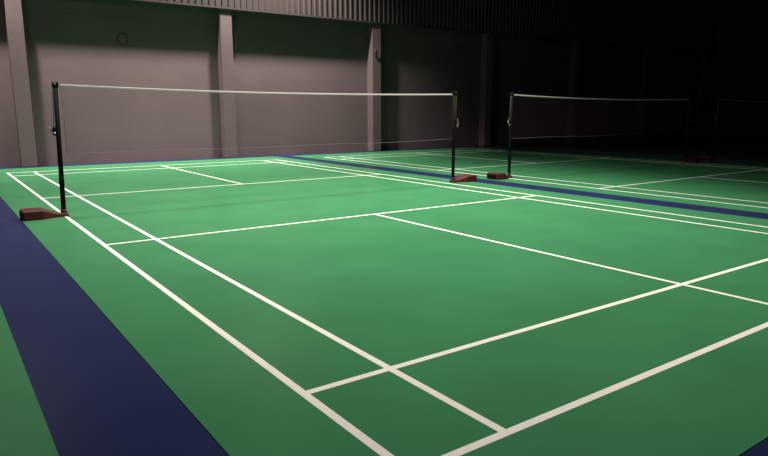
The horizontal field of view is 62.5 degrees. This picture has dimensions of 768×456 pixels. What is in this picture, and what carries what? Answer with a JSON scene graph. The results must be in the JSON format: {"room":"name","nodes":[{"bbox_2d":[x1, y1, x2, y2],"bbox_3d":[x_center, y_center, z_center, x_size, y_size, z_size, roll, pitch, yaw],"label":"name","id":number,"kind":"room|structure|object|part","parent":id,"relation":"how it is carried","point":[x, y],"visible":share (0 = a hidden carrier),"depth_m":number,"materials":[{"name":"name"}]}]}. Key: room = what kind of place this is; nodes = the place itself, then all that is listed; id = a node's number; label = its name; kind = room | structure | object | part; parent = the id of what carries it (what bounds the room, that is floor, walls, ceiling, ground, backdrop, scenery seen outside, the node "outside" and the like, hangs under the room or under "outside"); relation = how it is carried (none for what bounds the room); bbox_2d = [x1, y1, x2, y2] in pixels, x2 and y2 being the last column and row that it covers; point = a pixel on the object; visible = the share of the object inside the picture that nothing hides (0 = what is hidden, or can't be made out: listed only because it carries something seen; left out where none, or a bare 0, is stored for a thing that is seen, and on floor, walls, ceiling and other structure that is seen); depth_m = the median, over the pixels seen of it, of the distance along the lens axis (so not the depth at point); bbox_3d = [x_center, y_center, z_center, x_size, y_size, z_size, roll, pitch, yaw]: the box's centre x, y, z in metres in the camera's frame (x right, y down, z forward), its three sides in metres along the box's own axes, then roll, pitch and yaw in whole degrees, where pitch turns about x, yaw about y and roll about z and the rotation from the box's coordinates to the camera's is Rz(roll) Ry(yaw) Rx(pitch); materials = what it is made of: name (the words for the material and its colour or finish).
{"room":"sports hall","nodes":[
{"label":"sports hall","id":0,"kind":"room"},
{"bbox_2d":[0,0,720,166],"bbox_3d":[-0.074,-7.193,19.289,39.325,9.600,0.546,-7,13,-35],"label":"wall","id":1,"kind":"structure","parent":0,"point":[484,51],"depth_m":18.84,"materials":[{"name":"paint"}]},
{"bbox_2d":[117,33,127,45],"bbox_3d":[-6.322,-4.565,15.312,0.261,0.305,0.020,-7,13,-35],"label":"cable coil","id":2,"kind":"object","parent":1,"relation":"hanging from","point":[120,33],"visible":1,"depth_m":15.32,"materials":[{"name":"black plastic"}]},
{"bbox_2d":[234,14,236,49],"bbox_3d":[-3.958,-5.231,16.844,0.028,0.920,0.027,-7,13,-35],"label":"conduit pipe","id":3,"kind":"object","parent":1,"relation":"attached to","point":[234,14],"visible":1,"depth_m":16.83,"materials":[{"name":"grey plastic"}]},
{"bbox_2d":[0,136,767,455],"bbox_3d":[6.512,-0.775,11.488,38.600,0.200,22.580,-7,13,-35],"label":"floor","id":4,"kind":"structure","parent":0,"point":[96,395],"depth_m":3.25,"materials":[{"name":"blue plastic"}]},
{"bbox_2d":[0,305,58,455],"bbox_3d":[-7.551,0.302,5.200,6.945,0.005,15.070,-7,13,-35],"label":"court","id":5,"kind":"object","parent":4,"relation":"on","point":[24,431],"visible":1,"depth_m":2.64,"materials":[{"name":"green plastic"}]},
{"bbox_2d":[0,156,767,455],"bbox_3d":[-1.472,-0.495,9.463,6.980,0.005,15.070,-7,13,-35],"label":"court","id":6,"kind":"object","parent":4,"relation":"on","point":[293,307],"visible":0.99,"depth_m":4.11,"materials":[{"name":"green plastic"}]},
{"bbox_2d":[19,82,68,220],"bbox_3d":[-3.985,-0.889,7.311,0.518,1.562,0.280,-7,13,-35],"label":"net post","id":7,"kind":"object","parent":6,"relation":"on","point":[38,213],"visible":1,"depth_m":7.36,"materials":[{"name":"black metal"}]},
{"bbox_2d":[58,84,451,153],"bbox_3d":[-1.297,-1.590,9.132,6.082,0.816,0.009,-7,13,-35],"label":"net","id":8,"kind":"object","parent":7,"relation":"attached to","point":[397,100],"visible":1,"depth_m":8.71,"materials":[{"name":"grey fabric"}]},
{"bbox_3d":[-1.297,-1.201,9.204,6.042,0.025,0.004,-7,13,-35],"label":"cord","id":9,"kind":"part","parent":8,"relation":"part of","materials":[{"name":"white fabric"}]},
{"bbox_2d":[449,91,476,182],"bbox_3d":[1.373,-1.592,11.069,0.500,1.562,0.280,-7,13,-35],"label":"net post","id":10,"kind":"object","parent":6,"relation":"on","point":[460,177],"visible":1,"depth_m":11.00,"materials":[{"name":"black steel paint"},{"name":"maroon enamel"},{"name":"pale rope"}]},
{"bbox_2d":[296,147,767,213],"bbox_3d":[4.631,-1.294,13.744,7.075,0.005,15.070,-7,13,-35],"label":"court","id":11,"kind":"object","parent":4,"relation":"on","point":[718,185],"visible":0.96,"depth_m":13.01,"materials":[{"name":"green plastic"}]},
{"bbox_2d":[487,92,513,179],"bbox_3d":[2.165,-1.682,11.552,0.500,1.562,0.280,-7,13,-35],"label":"net post","id":12,"kind":"object","parent":11,"relation":"on","point":[491,175],"visible":1,"depth_m":11.59,"materials":[{"name":"black metal"}]},
{"bbox_3d":[1.966,-0.938,11.545,0.008,0.074,0.200,-7,13,-35],"label":"plate","id":13,"kind":"part","parent":12,"relation":"part of","materials":[{"name":"black metal"}]},
{"bbox_2d":[682,96,699,162],"bbox_3d":[7.424,-2.371,15.241,0.500,1.562,0.280,-7,13,-35],"label":"net post","id":14,"kind":"object","parent":11,"relation":"on","point":[686,159],"visible":1,"depth_m":15.16,"materials":[{"name":"black metal"}]},
{"bbox_2d":[512,94,688,138],"bbox_3d":[4.794,-2.362,13.335,5.982,0.817,0.009,-7,13,-35],"label":"net","id":15,"kind":"object","parent":14,"relation":"attached to","point":[544,97],"visible":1,"depth_m":12.97,"materials":[{"name":"grey fabric"}]},
{"bbox_3d":[4.795,-1.973,13.407,5.941,0.025,0.004,-7,13,-35],"label":"cord","id":16,"kind":"part","parent":15,"relation":"part of","materials":[{"name":"white fabric"}]},
{"bbox_2d":[491,141,767,164],"bbox_3d":[10.657,-2.084,17.970,6.980,0.005,15.070,-7,13,-35],"label":"court","id":17,"kind":"object","parent":4,"relation":"on","point":[745,155],"visible":0.95,"depth_m":19.92,"materials":[{"name":"green plastic"}]},
{"bbox_2d":[699,97,720,160],"bbox_3d":[8.173,-2.469,15.766,0.500,1.562,0.280,-7,13,-35],"label":"net post","id":18,"kind":"object","parent":17,"relation":"on","point":[702,158],"visible":0.98,"depth_m":15.80,"materials":[{"name":"black metal"}]},
{"bbox_2d":[702,0,767,137],"bbox_3d":[22.298,-7.663,21.673,0.200,9.600,22.580,-7,13,-35],"label":"wall","id":19,"kind":"structure","parent":0,"point":[738,70],"depth_m":29.58,"materials":[{"name":"paint"}]}
]}

